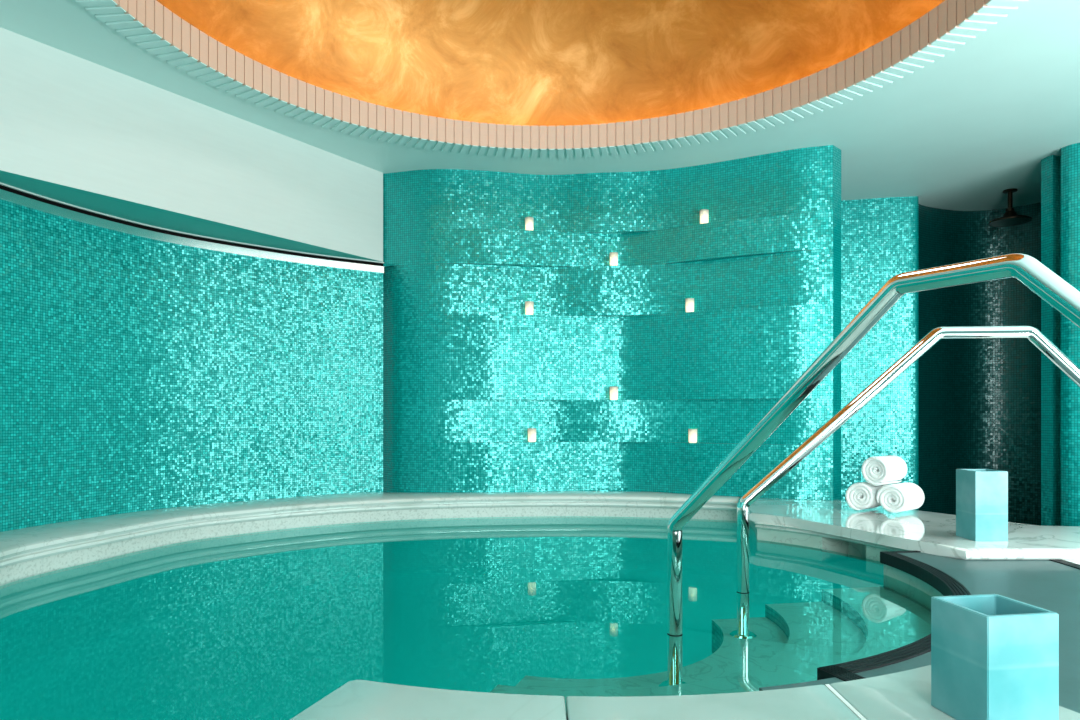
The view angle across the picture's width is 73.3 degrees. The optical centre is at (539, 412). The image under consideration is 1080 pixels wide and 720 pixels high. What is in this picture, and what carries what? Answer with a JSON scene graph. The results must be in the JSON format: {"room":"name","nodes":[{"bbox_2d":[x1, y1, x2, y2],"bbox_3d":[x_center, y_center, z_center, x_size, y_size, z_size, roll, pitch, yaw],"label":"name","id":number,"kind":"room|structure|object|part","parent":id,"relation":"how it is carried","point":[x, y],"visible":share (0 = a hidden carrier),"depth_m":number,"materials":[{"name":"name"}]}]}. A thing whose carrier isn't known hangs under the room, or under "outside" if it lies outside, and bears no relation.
{"room":"indoor spa pool","nodes":[
{"label":"indoor spa pool","id":0,"kind":"room"},
{"bbox_2d":[0,200,382,531],"bbox_3d":[-2.043,-0.220,2.187,1.423,1.640,6.509,0,0,3],"label":"wall","id":1,"kind":"structure","parent":0,"point":[137,373],"depth_m":4.44,"materials":[{"name":"teal tile"}]},
{"bbox_2d":[0,185,383,272],"bbox_3d":[-2.038,-1.064,2.186,1.432,0.048,6.509,0,0,3],"label":"trim","id":2,"kind":"structure","parent":1,"relation":"on","point":[7,196],"depth_m":4.43,"materials":[{"name":"metal"}]},
{"bbox_2d":[0,27,382,261],"bbox_3d":[-3.620,-1.460,3.631,2.200,0.680,6.782,0,0,33],"label":"wall","id":3,"kind":"structure","parent":0,"point":[77,131],"depth_m":4.04,"materials":[{"name":"paint"}]},
{"bbox_2d":[0,182,383,263],"bbox_3d":[-2.037,-1.115,2.186,1.435,0.008,6.509,0,0,3],"label":"trim","id":4,"kind":"structure","parent":3,"relation":"attached to","point":[2,184],"depth_m":4.39,"materials":[{"name":"paint"}]},
{"bbox_2d":[0,0,1079,210],"bbox_3d":[0.000,-1.780,3.400,10.400,0.001,9.200,0,0,0],"label":"ceiling","id":5,"kind":"structure","parent":0,"point":[978,122],"depth_m":4.48,"materials":[{"name":"paint"}]},
{"bbox_2d":[75,0,1028,157],"bbox_3d":[0.050,-1.845,2.980,4.104,0.160,4.104,0,0,0],"label":"trim","id":6,"kind":"structure","parent":5,"relation":"attached to","point":[951,24],"depth_m":4.18,"materials":[{"name":"paint"}]},
{"bbox_2d":[989,188,1031,226],"bbox_3d":[3.755,-1.651,5.800,0.290,0.258,0.290,0,0,0],"label":"shower head","id":7,"kind":"object","parent":5,"relation":"hanging from","point":[1010,217],"visible":1,"depth_m":5.78},
{"bbox_3d":[3.755,-1.771,5.800,0.100,0.018,0.100,0,0,0],"label":"ceiling plate","id":8,"kind":"part","parent":7,"relation":"part of","materials":[{"name":"brown metal"}]},
{"bbox_3d":[3.755,-1.685,5.800,0.060,0.160,0.060,0,0,0],"label":"arm","id":9,"kind":"part","parent":7,"relation":"part of","materials":[{"name":"brown metal"}]},
{"bbox_2d":[157,0,944,126],"bbox_3d":[0.050,-2.545,2.980,4.200,1.370,4.200,0,0,0],"label":"ceiling","id":10,"kind":"structure","parent":0,"point":[547,63],"depth_m":4.72,"materials":[{"name":"orange paint"}]},
{"bbox_2d":[383,145,840,499],"bbox_3d":[0.336,-0.590,5.515,3.529,2.380,1.390,0,0,0],"label":"wall","id":11,"kind":"structure","parent":0,"point":[467,373],"depth_m":5.30,"materials":[{"name":"teal tile"}]},
{"bbox_2d":[525,301,533,314],"bbox_3d":[-0.079,-0.772,5.363,0.062,0.098,0.062,0,0,0],"label":"tea light","id":12,"kind":"object","parent":11,"relation":"on","point":[528,304],"visible":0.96,"depth_m":5.34,"materials":[{"name":"wax"}]},
{"bbox_2d":[525,217,533,229],"bbox_3d":[-0.079,-1.391,5.363,0.062,0.098,0.062,0,0,0],"label":"tea light","id":13,"kind":"object","parent":11,"relation":"on","point":[528,220],"visible":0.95,"depth_m":5.34,"materials":[{"name":"white wax"}]},
{"bbox_2d":[528,428,535,441],"bbox_3d":[-0.059,0.164,5.367,0.062,0.098,0.062,0,0,0],"label":"tea light","id":14,"kind":"object","parent":11,"relation":"on","point":[531,431],"visible":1,"depth_m":5.34,"materials":[{"name":"wax"}]},
{"bbox_2d":[610,252,617,265],"bbox_3d":[0.549,-1.140,5.399,0.062,0.098,0.062,0,0,0],"label":"tea light","id":15,"kind":"object","parent":11,"relation":"on","point":[613,255],"visible":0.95,"depth_m":5.37,"materials":[{"name":"wax"}]},
{"bbox_2d":[610,387,617,399],"bbox_3d":[0.549,-0.146,5.399,0.062,0.098,0.062,0,0,0],"label":"tea light","id":16,"kind":"object","parent":11,"relation":"on","point":[613,390],"visible":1,"depth_m":5.37,"materials":[{"name":"wax"}]},
{"bbox_2d":[685,298,693,311],"bbox_3d":[1.077,-0.772,5.220,0.062,0.098,0.062,0,0,0],"label":"tea light","id":17,"kind":"object","parent":11,"relation":"on","point":[689,301],"visible":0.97,"depth_m":5.19,"materials":[{"name":"wax"}]},
{"bbox_2d":[688,429,696,442],"bbox_3d":[1.096,0.164,5.207,0.062,0.098,0.062,0,0,0],"label":"tea light","id":18,"kind":"object","parent":11,"relation":"on","point":[692,433],"visible":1,"depth_m":5.18,"materials":[{"name":"wax"}]},
{"bbox_2d":[700,209,708,223],"bbox_3d":[1.168,-1.391,5.164,0.062,0.098,0.062,0,0,0],"label":"tea light","id":19,"kind":"object","parent":11,"relation":"on","point":[704,213],"visible":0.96,"depth_m":5.14,"materials":[{"name":"wax"}]},
{"bbox_2d":[841,196,918,509],"bbox_3d":[2.600,-0.370,6.162,1.094,2.820,0.237,0,0,19],"label":"wall","id":20,"kind":"structure","parent":0,"point":[880,236],"depth_m":6.01,"materials":[{"name":"teal tile"}]},
{"bbox_2d":[884,564,942,611],"bbox_3d":[1.714,0.938,2.107,1.515,0.524,3.350,0,0,32],"label":"platform","id":21,"kind":"object","parent":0,"point":[897,581],"visible":0.03,"depth_m":3.08,"materials":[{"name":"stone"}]},
{"bbox_2d":[0,518,883,719],"bbox_3d":[-0.257,0.902,2.951,4.035,0.320,4.342,0,0,0],"label":"pool water","id":22,"kind":"object","parent":21,"relation":"attached to","point":[266,626],"visible":0.67,"depth_m":3.71,"materials":[{"name":"liquid"}]},
{"bbox_2d":[0,491,738,588],"bbox_3d":[-1.294,0.690,3.101,3.017,0.220,5.948,0,0,29],"label":"pool coping","id":23,"kind":"object","parent":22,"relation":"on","point":[29,553],"visible":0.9,"depth_m":4.64,"materials":[{"name":"stone"}]},
{"bbox_2d":[490,587,930,707],"bbox_3d":[0.710,0.921,2.416,2.447,0.258,1.112,0,0,-40],"label":"steps","id":24,"kind":"structure","parent":22,"relation":"in","point":[793,640],"depth_m":2.63,"materials":[{"name":"tile"}]},
{"bbox_2d":[659,253,1079,686],"bbox_3d":[0.832,0.288,1.744,0.106,1.234,1.621,0,0,-31],"label":"handrail","id":25,"kind":"object","parent":24,"relation":"on","point":[1057,292],"visible":0.9,"depth_m":1.84,"materials":[{"name":"metal"}]},
{"bbox_2d":[730,326,1079,638],"bbox_3d":[1.603,0.281,2.877,1.666,1.248,0.106,0,0,6],"label":"handrail","id":26,"kind":"object","parent":24,"relation":"on","point":[1032,334],"visible":1,"depth_m":2.89,"materials":[{"name":"metal"}]},
{"bbox_2d":[817,551,970,680],"bbox_3d":[1.208,0.651,2.387,0.443,0.050,2.279,0,0,25],"label":"grate","id":27,"kind":"object","parent":21,"relation":"on","point":[944,583],"visible":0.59,"depth_m":1.97,"materials":[{"name":"black metal"}]},
{"bbox_3d":[0.789,0.651,1.532,0.004,0.049,0.551,0,0,-22],"label":"plate","id":28,"kind":"part","parent":27,"relation":"part of","materials":[{"name":"black metal"}]},
{"bbox_2d":[738,497,1079,564],"bbox_3d":[2.257,0.890,4.173,2.085,0.620,2.154,0,0,0],"label":"countertop ledge","id":29,"kind":"object","parent":21,"relation":"on","point":[829,526],"visible":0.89,"depth_m":3.74,"materials":[{"name":"white stone"}]},
{"bbox_3d":[1.527,0.645,3.753,0.113,0.034,1.017,0,0,-30],"label":"moulding","id":30,"kind":"part","parent":29,"relation":"part of","materials":[{"name":"stone"}]},
{"bbox_2d":[846,482,884,509],"bbox_3d":[1.958,0.489,4.321,0.248,0.161,0.166,0,0,-38],"label":"rolled towel","id":31,"kind":"object","parent":29,"relation":"on","point":[859,496],"visible":0.72,"depth_m":4.25,"materials":[{"name":"white fabric"}]},
{"bbox_2d":[876,482,924,512],"bbox_3d":[2.074,0.484,4.174,0.244,0.157,0.170,0,0,-38],"label":"rolled towel","id":32,"kind":"object","parent":29,"relation":"on","point":[900,497],"visible":1,"depth_m":4.11,"materials":[{"name":"white fabric"}]},
{"bbox_2d":[862,455,906,485],"bbox_3d":[2.015,0.336,4.248,0.245,0.168,0.159,0,0,-38],"label":"rolled towel","id":33,"kind":"object","parent":32,"relation":"on","point":[878,470],"visible":1,"depth_m":4.19,"materials":[{"name":"white fabric"}]},
{"bbox_2d":[956,469,1007,540],"bbox_3d":[2.041,0.422,3.356,0.150,0.316,0.150,0,0,-1],"label":"candle holder","id":34,"kind":"object","parent":29,"relation":"on","point":[981,494],"visible":1,"depth_m":3.28,"materials":[{"name":"teal glass"}]},
{"bbox_2d":[759,552,1079,712],"bbox_3d":[1.440,0.653,2.210,0.944,0.046,2.714,0,0,34],"label":"floor","id":35,"kind":"structure","parent":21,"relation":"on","point":[1045,584],"depth_m":2.55,"materials":[{"name":"stone"}]},
{"bbox_2d":[1050,559,1079,569],"bbox_3d":[1.835,0.651,2.221,0.378,0.050,2.265,0,0,27],"label":"grate","id":36,"kind":"object","parent":21,"relation":"on","point":[1074,565],"visible":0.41,"depth_m":3.02,"materials":[{"name":"silver metal"}]},
{"bbox_2d":[919,202,1040,525],"bbox_3d":[3.708,-0.370,6.175,1.185,2.820,0.450,0,0,0],"label":"wall","id":37,"kind":"structure","parent":0,"point":[980,399],"depth_m":6.32,"materials":[{"name":"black tile"}]},
{"bbox_2d":[1041,143,1079,525],"bbox_3d":[3.964,-0.370,4.543,0.874,2.820,2.757,0,0,-4],"label":"wall","id":38,"kind":"structure","parent":0,"point":[1060,175],"depth_m":4.88,"materials":[{"name":"teal tile"}]},
{"bbox_2d":[1065,560,1079,564],"bbox_3d":[2.357,0.715,1.646,1.936,0.170,4.333,0,0,33],"label":"floor","id":39,"kind":"structure","parent":0,"point":[1072,561],"depth_m":3.08,"materials":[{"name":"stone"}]},
{"bbox_2d":[830,665,1079,719],"bbox_3d":[1.185,0.605,0.638,1.131,0.050,2.077,0,0,0],"label":"deck slab","id":40,"kind":"object","parent":39,"relation":"on","point":[904,695],"visible":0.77,"depth_m":1.48,"materials":[{"name":"stone"}]},
{"bbox_2d":[931,594,1058,719],"bbox_3d":[0.859,0.472,1.380,0.147,0.216,0.147,0,0,-10],"label":"square container","id":41,"kind":"object","parent":40,"relation":"on","point":[994,656],"visible":1,"depth_m":1.32,"materials":[{"name":"teal glass"}]},
{"bbox_3d":[0.225,0.916,0.574,2.350,0.568,1.948,0,0,0],"label":"floor","id":42,"kind":"structure","parent":0,"visible":0},
{"bbox_2d":[290,680,566,719],"bbox_3d":[-0.485,0.605,0.591,1.070,0.050,1.983,0,0,0],"label":"deck slab","id":43,"kind":"object","parent":42,"relation":"on","point":[355,699],"visible":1,"depth_m":1.45,"materials":[{"name":"stone"}]},
{"bbox_2d":[566,685,859,719],"bbox_3d":[0.331,0.605,0.576,0.556,0.050,1.952,0,0,0],"label":"deck slab","id":44,"kind":"object","parent":42,"relation":"on","point":[816,702],"visible":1,"depth_m":1.43,"materials":[{"name":"stone"}]},
{"bbox_2d":[825,684,866,719],"bbox_3d":[0.614,0.605,0.578,0.009,0.050,1.955,0,0,0],"label":"trim","id":45,"kind":"structure","parent":42,"relation":"on","point":[828,686],"depth_m":1.46,"materials":[{"name":"tile"}]}
]}

